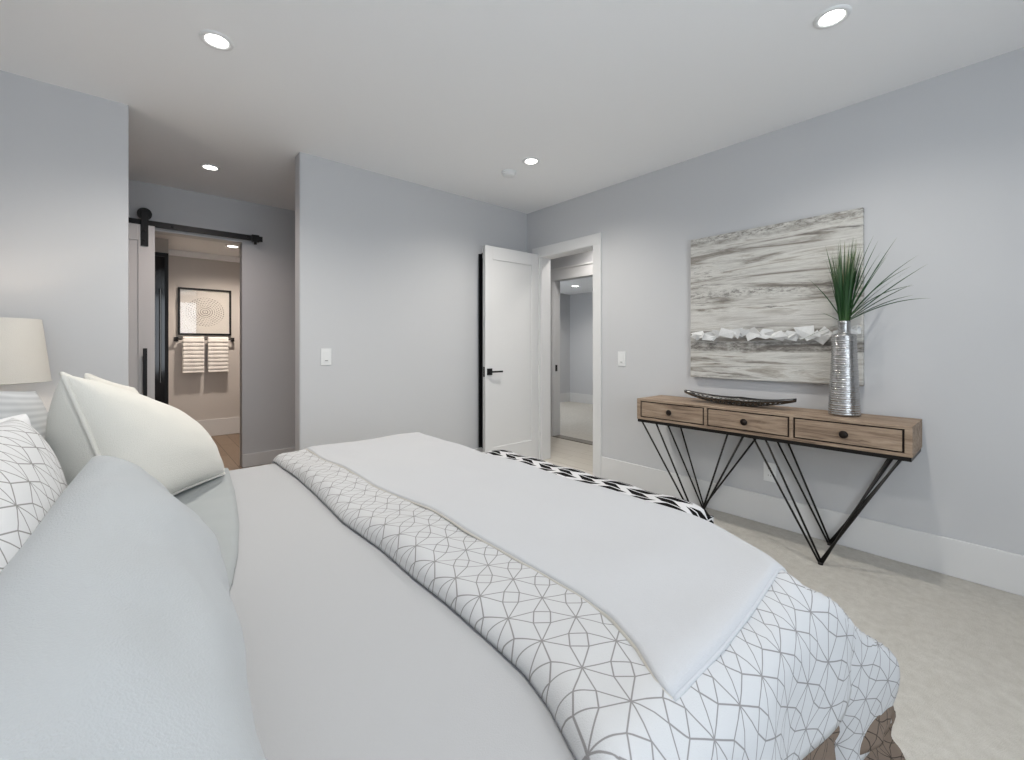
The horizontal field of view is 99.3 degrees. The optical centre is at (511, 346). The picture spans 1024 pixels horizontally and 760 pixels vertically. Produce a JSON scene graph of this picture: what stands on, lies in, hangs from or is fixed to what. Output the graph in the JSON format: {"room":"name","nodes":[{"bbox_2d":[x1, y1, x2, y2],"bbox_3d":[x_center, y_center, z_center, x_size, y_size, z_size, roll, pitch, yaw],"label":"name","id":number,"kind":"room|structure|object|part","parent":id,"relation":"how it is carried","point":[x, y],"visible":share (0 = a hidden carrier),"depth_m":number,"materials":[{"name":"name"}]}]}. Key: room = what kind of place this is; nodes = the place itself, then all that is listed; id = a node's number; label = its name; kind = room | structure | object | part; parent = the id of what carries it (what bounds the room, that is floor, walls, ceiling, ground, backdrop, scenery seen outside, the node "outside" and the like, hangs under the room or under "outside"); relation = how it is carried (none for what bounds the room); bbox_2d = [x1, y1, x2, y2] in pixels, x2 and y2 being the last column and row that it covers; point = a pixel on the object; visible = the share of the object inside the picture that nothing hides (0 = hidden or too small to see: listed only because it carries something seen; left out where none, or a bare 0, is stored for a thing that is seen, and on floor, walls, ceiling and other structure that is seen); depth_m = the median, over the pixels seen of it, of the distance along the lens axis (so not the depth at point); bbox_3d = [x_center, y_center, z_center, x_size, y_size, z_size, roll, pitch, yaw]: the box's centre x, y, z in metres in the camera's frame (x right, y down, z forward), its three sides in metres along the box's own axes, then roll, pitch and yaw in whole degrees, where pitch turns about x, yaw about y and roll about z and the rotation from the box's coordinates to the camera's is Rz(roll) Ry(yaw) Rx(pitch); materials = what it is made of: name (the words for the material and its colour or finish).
{"room":"bedroom","nodes":[
{"label":"bedroom","id":0,"kind":"room"},
{"bbox_2d":[155,238,167,252],"bbox_3d":[-4.054,-0.013,4.877,0.285,2.300,0.640,0,0,-41],"label":"wall","id":1,"kind":"structure","parent":0,"point":[161,245],"depth_m":4.69,"materials":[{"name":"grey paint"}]},
{"bbox_2d":[155,234,239,256],"bbox_3d":[-3.436,-1.188,4.712,3.400,0.050,1.900,0,0,-41],"label":"ceiling","id":2,"kind":"structure","parent":0,"point":[174,242],"depth_m":5.07,"materials":[{"name":"white paint"}]},
{"bbox_2d":[225,245,239,247],"bbox_3d":[-3.248,-1.160,5.061,0.146,0.010,0.146,0,0,-41],"label":"recessed light","id":3,"kind":"object","parent":2,"relation":"in","point":[230,246],"visible":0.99,"depth_m":5.05,"materials":[{"name":"white plastic"}]},
{"bbox_2d":[169,255,239,420],"bbox_3d":[-4.027,-0.013,5.391,3.400,2.300,0.100,0,0,-41],"label":"wall","id":4,"kind":"structure","parent":0,"point":[207,395],"depth_m":5.47,"materials":[{"name":"grey paint"}]},
{"bbox_2d":[168,249,239,262],"bbox_3d":[-3.978,-1.128,5.334,3.200,0.070,0.050,0,0,-41],"label":"trim","id":5,"kind":"structure","parent":4,"relation":"attached to","point":[171,252],"depth_m":5.42,"materials":[{"name":"white paint"}]},
{"bbox_2d":[174,337,233,341],"bbox_3d":[-3.833,-0.085,5.441,0.624,0.050,0.079,0,0,-41],"label":"towel rail","id":6,"kind":"object","parent":4,"relation":"attached to","point":[175,338],"visible":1,"depth_m":5.28,"materials":[{"name":"black metal"}]},
{"bbox_2d":[182,336,203,372],"bbox_3d":[-3.906,0.104,5.332,0.218,0.443,0.080,0,0,-41],"label":"hand towel","id":7,"kind":"object","parent":6,"relation":"hanging from","point":[192,347],"visible":1,"depth_m":5.30,"materials":[{"name":"white fabric"}]},
{"bbox_2d":[207,337,228,371],"bbox_3d":[-3.716,0.104,5.497,0.218,0.443,0.080,0,0,-41],"label":"hand towel","id":8,"kind":"object","parent":6,"relation":"hanging from","point":[217,347],"visible":1,"depth_m":5.47,"materials":[{"name":"white fabric"}]},
{"bbox_2d":[178,287,230,335],"bbox_3d":[-3.849,-0.428,5.460,0.550,0.580,0.030,0,0,-41],"label":"framed print","id":9,"kind":"object","parent":4,"relation":"attached to","point":[200,311],"visible":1,"depth_m":5.45,"materials":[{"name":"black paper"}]},
{"bbox_2d":[197,417,239,435],"bbox_3d":[-3.989,1.032,5.347,3.200,0.210,0.015,0,0,-41],"label":"baseboard","id":10,"kind":"structure","parent":4,"relation":"attached to","point":[223,426],"depth_m":5.57,"materials":[{"name":"white paint"}]},
{"bbox_2d":[129,180,294,466],"bbox_3d":[-3.000,-0.113,3.753,4.800,2.500,0.120,0,0,-41],"label":"wall","id":11,"kind":"structure","parent":0,"point":[267,268],"depth_m":4.17,"materials":[{"name":"grey paint"}]},
{"bbox_2d":[129,208,262,399],"bbox_3d":[-3.099,-0.009,3.505,1.925,2.251,0.122,0,0,-41],"label":"sliding barn door","id":12,"kind":"structure","parent":11,"relation":"in","point":[141,236],"depth_m":3.55,"materials":[{"name":"white paint"}]},
{"bbox_3d":[-2.992,0.212,3.547,0.026,0.390,0.043,0,0,-41],"label":"pull handle","id":13,"kind":"part","parent":12,"relation":"part of","materials":[{"name":"black metal"}]},
{"bbox_3d":[-3.112,-1.002,3.520,1.925,0.087,0.083,0,0,-41],"label":"barn door rail","id":14,"kind":"part","parent":12,"relation":"part of","materials":[{"name":"black metal"}]},
{"bbox_2d":[155,230,241,244],"bbox_3d":[-2.917,-0.978,3.824,0.918,0.010,0.128,0,0,-41],"label":"trim","id":15,"kind":"structure","parent":11,"relation":"attached to","point":[161,232],"depth_m":3.89,"materials":[{"name":"white paint"}]},
{"bbox_2d":[243,447,294,467],"bbox_3d":[-1.872,1.077,4.644,1.728,0.120,0.015,0,0,-41],"label":"baseboard","id":16,"kind":"structure","parent":11,"relation":"attached to","point":[266,457],"depth_m":4.17,"materials":[{"name":"white paint"}]},
{"bbox_2d":[0,70,526,449],"bbox_3d":[-1.434,-0.113,3.179,4.110,2.500,0.120,0,0,-41],"label":"wall","id":17,"kind":"structure","parent":0,"point":[389,265],"depth_m":3.16,"materials":[{"name":"grey paint"}]},
{"bbox_2d":[295,152,300,450],"bbox_3d":[-1.526,-0.113,3.099,0.006,2.500,0.112,0,0,-41],"label":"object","id":18,"kind":"structure","parent":17,"relation":"attached to","point":[298,157],"depth_m":3.08,"materials":[{"name":"grey paint"}]},
{"bbox_2d":[321,349,330,364],"bbox_3d":[-1.351,0.077,3.164,0.074,0.120,0.012,0,0,-41],"label":"light switch","id":19,"kind":"object","parent":17,"relation":"attached to","point":[325,353],"visible":1,"depth_m":3.16,"materials":[{"name":"white plastic"}]},
{"bbox_2d":[478,253,482,447],"bbox_3d":[-0.145,0.042,4.211,0.435,1.840,0.015,0,0,-41],"label":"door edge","id":20,"kind":"object","parent":17,"relation":"attached to","point":[480,259],"visible":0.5,"depth_m":4.07,"materials":[{"name":"black metal"}]},
{"bbox_2d":[482,258,482,446],"bbox_3d":[-0.148,0.067,4.214,0.365,1.790,0.008,0,0,-41],"label":"mirror glass","id":21,"kind":"object","parent":20,"relation":"attached to","point":[482,258],"depth_m":4.10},
{"bbox_2d":[0,0,1023,213],"bbox_3d":[-0.766,-1.388,1.627,5.380,0.050,6.260,0,0,-41],"label":"ceiling","id":22,"kind":"structure","parent":0,"point":[449,96],"depth_m":2.15,"materials":[{"name":"white paint"}]},
{"bbox_2d":[200,163,219,170],"bbox_3d":[-2.296,-1.360,3.310,0.132,0.010,0.132,0,0,-41],"label":"recessed light","id":23,"kind":"object","parent":22,"relation":"in","point":[210,167],"visible":1,"depth_m":3.31,"materials":[{"name":"white plastic"}]},
{"bbox_2d":[199,29,233,50],"bbox_3d":[-1.315,-1.360,1.938,0.132,0.010,0.132,0,0,-41],"label":"recessed light","id":24,"kind":"object","parent":22,"relation":"in","point":[214,39],"visible":1,"depth_m":1.93,"materials":[{"name":"white plastic"}]},
{"bbox_2d":[502,169,515,177],"bbox_3d":[-0.024,-1.345,3.403,0.116,0.037,0.116,0,0,-41],"label":"smoke detector","id":25,"kind":"object","parent":22,"relation":"attached to","point":[507,173],"visible":1,"depth_m":3.37,"materials":[{"name":"white plastic"}]},
{"bbox_2d":[522,157,539,164],"bbox_3d":[0.140,-1.360,3.201,0.132,0.010,0.132,0,0,-41],"label":"recessed light","id":26,"kind":"object","parent":22,"relation":"in","point":[529,160],"visible":1,"depth_m":3.19,"materials":[{"name":"white plastic"}]},
{"bbox_2d":[813,4,851,28],"bbox_3d":[1.324,-1.360,1.800,0.132,0.010,0.132,0,0,-41],"label":"recessed light","id":27,"kind":"object","parent":22,"relation":"in","point":[833,16],"visible":1,"depth_m":1.79,"materials":[{"name":"white plastic"}]},
{"bbox_2d":[551,251,592,281],"bbox_3d":[0.955,-0.113,5.072,0.100,2.500,4.000,0,0,-41],"label":"wall","id":28,"kind":"structure","parent":0,"point":[585,257],"depth_m":5.27,"materials":[{"name":"grey paint"}]},
{"bbox_2d":[551,261,592,435],"bbox_3d":[0.851,0.082,5.180,0.136,2.110,1.140,0,0,-41],"label":"trim","id":29,"kind":"structure","parent":28,"relation":"attached to","point":[583,269],"depth_m":5.49,"materials":[{"name":"white paint"}]},
{"bbox_2d":[560,292,592,394],"bbox_3d":[1.491,0.037,6.665,2.800,2.200,4.100,0,0,-41],"label":"wall","id":30,"kind":"structure","parent":0,"point":[576,310],"depth_m":8.83,"materials":[{"name":"grey paint"}]},
{"bbox_2d":[552,435,592,444],"bbox_3d":[0.853,1.135,5.182,0.130,0.008,0.900,0,0,-41],"label":"trim","id":31,"kind":"structure","parent":30,"relation":"attached to","point":[556,436],"depth_m":5.27,"materials":[{"name":"white wood"}]},
{"bbox_2d":[560,393,592,403],"bbox_3d":[1.453,1.047,6.633,2.700,0.180,3.900,0,0,-41],"label":"baseboard","id":32,"kind":"structure","parent":30,"relation":"attached to","point":[564,397],"depth_m":8.80,"materials":[{"name":"white paint"}]},
{"bbox_2d":[560,277,592,294],"bbox_3d":[1.491,-1.088,6.665,2.800,0.050,4.100,0,0,-41],"label":"ceiling","id":33,"kind":"structure","parent":0,"point":[585,284],"depth_m":7.75,"materials":[{"name":"white paint"}]},
{"bbox_2d":[211,401,1023,759],"bbox_3d":[0.014,1.162,3.564,9.100,0.050,8.160,0,0,-41],"label":"floor","id":34,"kind":"structure","parent":0,"point":[957,644],"depth_m":1.76,"materials":[{"name":"beige carpet"}]},
{"bbox_2d":[155,252,168,404],"bbox_3d":[-4.045,0.067,4.409,0.885,2.140,0.078,0,0,-41],"label":"screen","id":35,"kind":"object","parent":34,"relation":"on","point":[161,259],"visible":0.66,"depth_m":4.67,"materials":[{"name":"black metal"}]},
{"bbox_3d":[-3.757,-0.113,4.646,0.016,1.000,0.058,0,0,-41],"label":"handle","id":36,"kind":"part","parent":35,"relation":"part of","materials":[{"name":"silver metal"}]},
{"bbox_3d":[-4.057,0.067,4.423,0.825,2.060,0.008,0,0,-41],"label":"glass pane","id":37,"kind":"part","parent":35,"relation":"part of","materials":[{"name":"black glass"}]},
{"bbox_2d":[483,449,713,523],"bbox_3d":[0.250,0.874,2.097,0.290,0.526,1.305,0,0,-41],"label":"bench","id":38,"kind":"object","parent":34,"relation":"on","point":[680,504],"visible":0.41,"depth_m":1.92,"materials":[{"name":"multicoloured fabric"}]},
{"bbox_2d":[637,395,921,564],"bbox_3d":[1.484,0.754,2.655,0.360,0.765,1.457,0,0,-41],"label":"console table","id":39,"kind":"object","parent":34,"relation":"on","point":[891,438],"visible":0.95,"depth_m":2.41,"materials":[{"name":"brown wood"}]},
{"bbox_3d":[1.065,0.445,2.918,0.013,0.099,0.437,0,0,-41],"label":"drawer","id":40,"kind":"part","parent":39,"relation":"part of","materials":[{"name":"brown wood"}]},
{"bbox_2d":[684,390,796,405],"bbox_3d":[1.414,0.336,2.755,0.184,0.071,0.672,0,0,-41],"label":"tray","id":41,"kind":"object","parent":39,"relation":"on","point":[732,400],"visible":1,"depth_m":2.73,"materials":[{"name":"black metal"}]},
{"bbox_3d":[1.360,0.445,2.548,0.032,0.040,0.040,0,0,-41],"label":"knob","id":42,"kind":"part","parent":39,"relation":"part of","materials":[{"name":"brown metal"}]},
{"bbox_3d":[1.376,0.445,2.562,0.013,0.099,0.437,0,0,-41],"label":"drawer","id":43,"kind":"part","parent":39,"relation":"part of","materials":[{"name":"brown wood"}]},
{"bbox_3d":[1.495,0.527,2.665,0.322,0.020,1.449,0,0,-41],"label":"metal frame","id":44,"kind":"part","parent":39,"relation":"part of","materials":[{"name":"metal"}]},
{"bbox_3d":[1.670,0.445,2.191,0.032,0.040,0.040,0,0,-41],"label":"knob","id":45,"kind":"part","parent":39,"relation":"part of","materials":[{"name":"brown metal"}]},
{"bbox_2d":[828,321,860,416],"bbox_3d":[1.787,0.117,2.341,0.142,0.507,0.142,0,0,26],"label":"vase","id":46,"kind":"object","parent":39,"relation":"on","point":[844,395],"visible":1,"depth_m":2.29,"materials":[{"name":"silver metal"}]},
{"bbox_2d":[808,237,924,336],"bbox_3d":[1.830,-0.307,2.276,0.197,0.548,0.521,0,0,-41],"label":"artificial grass plant","id":47,"kind":"object","parent":46,"relation":"in","point":[844,278],"visible":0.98,"depth_m":2.31,"materials":[{"name":"green plant"}]},
{"bbox_3d":[1.686,0.445,2.205,0.013,0.099,0.437,0,0,-41],"label":"drawer","id":48,"kind":"part","parent":39,"relation":"part of","materials":[{"name":"brown wood"}]},
{"bbox_3d":[-0.778,0.627,1.013,2.045,1.020,1.880,0,0,-41],"label":"bed","id":49,"kind":"object","parent":34,"relation":"on","visible":0},
{"bbox_2d":[174,468,238,589],"bbox_3d":[-1.032,0.574,0.799,1.112,0.135,2.008,0,0,-41],"label":"sheet","id":50,"kind":"object","parent":49,"relation":"on","point":[214,501],"visible":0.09,"depth_m":1.37,"materials":[{"name":"grey fabric"}]},
{"bbox_2d":[0,414,30,425],"bbox_3d":[-0.909,0.287,0.641,0.165,0.340,0.776,0,0,-30],"label":"pillow","id":51,"kind":"object","parent":50,"relation":"on","point":[23,417],"visible":0.12,"depth_m":0.94,"materials":[{"name":"white fabric"}]},
{"bbox_2d":[0,391,47,438],"bbox_3d":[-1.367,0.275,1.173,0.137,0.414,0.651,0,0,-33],"label":"lamp base","id":52,"kind":"object","parent":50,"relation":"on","point":[29,403],"visible":0.35,"depth_m":1.24,"materials":[{"name":"white ceramic"}]},
{"bbox_2d":[0,418,67,571],"bbox_3d":[-0.687,0.302,0.501,0.226,0.331,0.839,0,0,-33],"label":"patterned pillow","id":53,"kind":"object","parent":50,"relation":"on","point":[32,478],"visible":0.32,"depth_m":0.63,"materials":[{"name":"fabric"}]},
{"bbox_2d":[83,373,138,393],"bbox_3d":[-1.413,0.285,1.515,0.141,0.396,0.416,0,0,-20],"label":"cushion","id":54,"kind":"object","parent":50,"relation":"on","point":[88,376],"visible":0.14,"depth_m":1.48,"materials":[{"name":"white fabric"}]},
{"bbox_2d":[0,455,265,759],"bbox_3d":[-0.467,0.351,0.491,0.296,0.302,1.026,0,0,-36],"label":"pillow","id":55,"kind":"object","parent":50,"relation":"on","point":[121,634],"visible":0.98,"depth_m":0.41,"materials":[{"name":"grey fabric"}]},
{"bbox_2d":[45,372,224,495],"bbox_3d":[-1.263,0.304,1.470,0.353,0.465,0.518,0,0,-4],"label":"cushion","id":56,"kind":"object","parent":50,"relation":"on","point":[87,419],"visible":0.77,"depth_m":1.30,"materials":[{"name":"white fabric"}]},
{"bbox_2d":[229,463,575,759],"bbox_3d":[-0.715,0.704,1.073,2.011,0.341,2.036,0,0,-41],"label":"sheet","id":57,"kind":"object","parent":49,"relation":"on","point":[349,656],"visible":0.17,"depth_m":0.74,"materials":[{"name":"grey fabric"}]},
{"bbox_2d":[272,449,905,759],"bbox_3d":[-0.123,0.813,1.629,1.090,0.661,2.257,0,0,-38],"label":"comforter","id":58,"kind":"object","parent":57,"relation":"on","point":[799,680],"visible":0.58,"depth_m":0.80,"materials":[{"name":"fabric"}]},
{"bbox_2d":[303,432,786,701],"bbox_3d":[-0.124,0.679,1.660,0.851,0.407,2.083,0,0,-41],"label":"throw blanket","id":59,"kind":"object","parent":58,"relation":"on","point":[679,587],"visible":0.94,"depth_m":1.08,"materials":[{"name":"grey fabric"}]},
{"bbox_3d":[-2.320,0.837,1.733,0.575,0.600,0.480,0,0,-41],"label":"nightstand","id":60,"kind":"object","parent":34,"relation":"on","visible":0},
{"bbox_2d":[0,317,51,384],"bbox_3d":[-2.301,0.192,1.921,0.373,0.690,0.373,0,0,-41],"label":"table lamp","id":61,"kind":"object","parent":60,"relation":"on","point":[23,349],"visible":0.75,"depth_m":1.90,"materials":[{"name":"beige fabric"}]},
{"bbox_2d":[527,47,1023,554],"bbox_3d":[1.698,-0.113,2.802,0.120,2.500,4.800,0,0,-41],"label":"wall","id":62,"kind":"structure","parent":0,"point":[934,166],"depth_m":2.34,"materials":[{"name":"grey paint"}]},
{"bbox_2d":[483,245,538,458],"bbox_3d":[0.012,0.106,4.124,0.657,2.038,0.084,0,0,-40],"label":"bedroom door","id":63,"kind":"structure","parent":62,"relation":"in","point":[510,277],"depth_m":4.11,"materials":[{"name":"white paint"}]},
{"bbox_2d":[532,232,601,477],"bbox_3d":[0.541,0.077,4.126,0.148,2.120,0.855,0,0,-41],"label":"trim","id":64,"kind":"structure","parent":62,"relation":"attached to","point":[593,242],"depth_m":4.33,"materials":[{"name":"white paint"}]},
{"bbox_2d":[618,351,625,365],"bbox_3d":[0.909,0.104,3.608,0.012,0.120,0.074,0,0,-41],"label":"light switch","id":65,"kind":"object","parent":62,"relation":"attached to","point":[621,355],"visible":1,"depth_m":3.60,"materials":[{"name":"white plastic"}]},
{"bbox_2d":[763,462,775,482],"bbox_3d":[1.641,0.802,2.769,0.010,0.120,0.074,0,0,-41],"label":"wall outlet","id":66,"kind":"object","parent":62,"relation":"attached to","point":[767,476],"visible":0.71,"depth_m":2.77,"materials":[{"name":"white plastic"}]},
{"bbox_2d":[690,207,863,385],"bbox_3d":[1.604,-0.272,2.757,0.073,0.983,0.980,0,0,-41],"label":"canvas painting","id":67,"kind":"object","parent":62,"relation":"attached to","point":[756,305],"visible":0.95,"depth_m":2.72,"materials":[{"name":"fabric"}]},
{"bbox_2d":[601,456,1023,596],"bbox_3d":[1.965,1.044,2.392,0.015,0.185,3.630,0,0,-41],"label":"baseboard","id":68,"kind":"structure","parent":62,"relation":"attached to","point":[998,569],"depth_m":2.42,"materials":[{"name":"white paint"}]}
]}

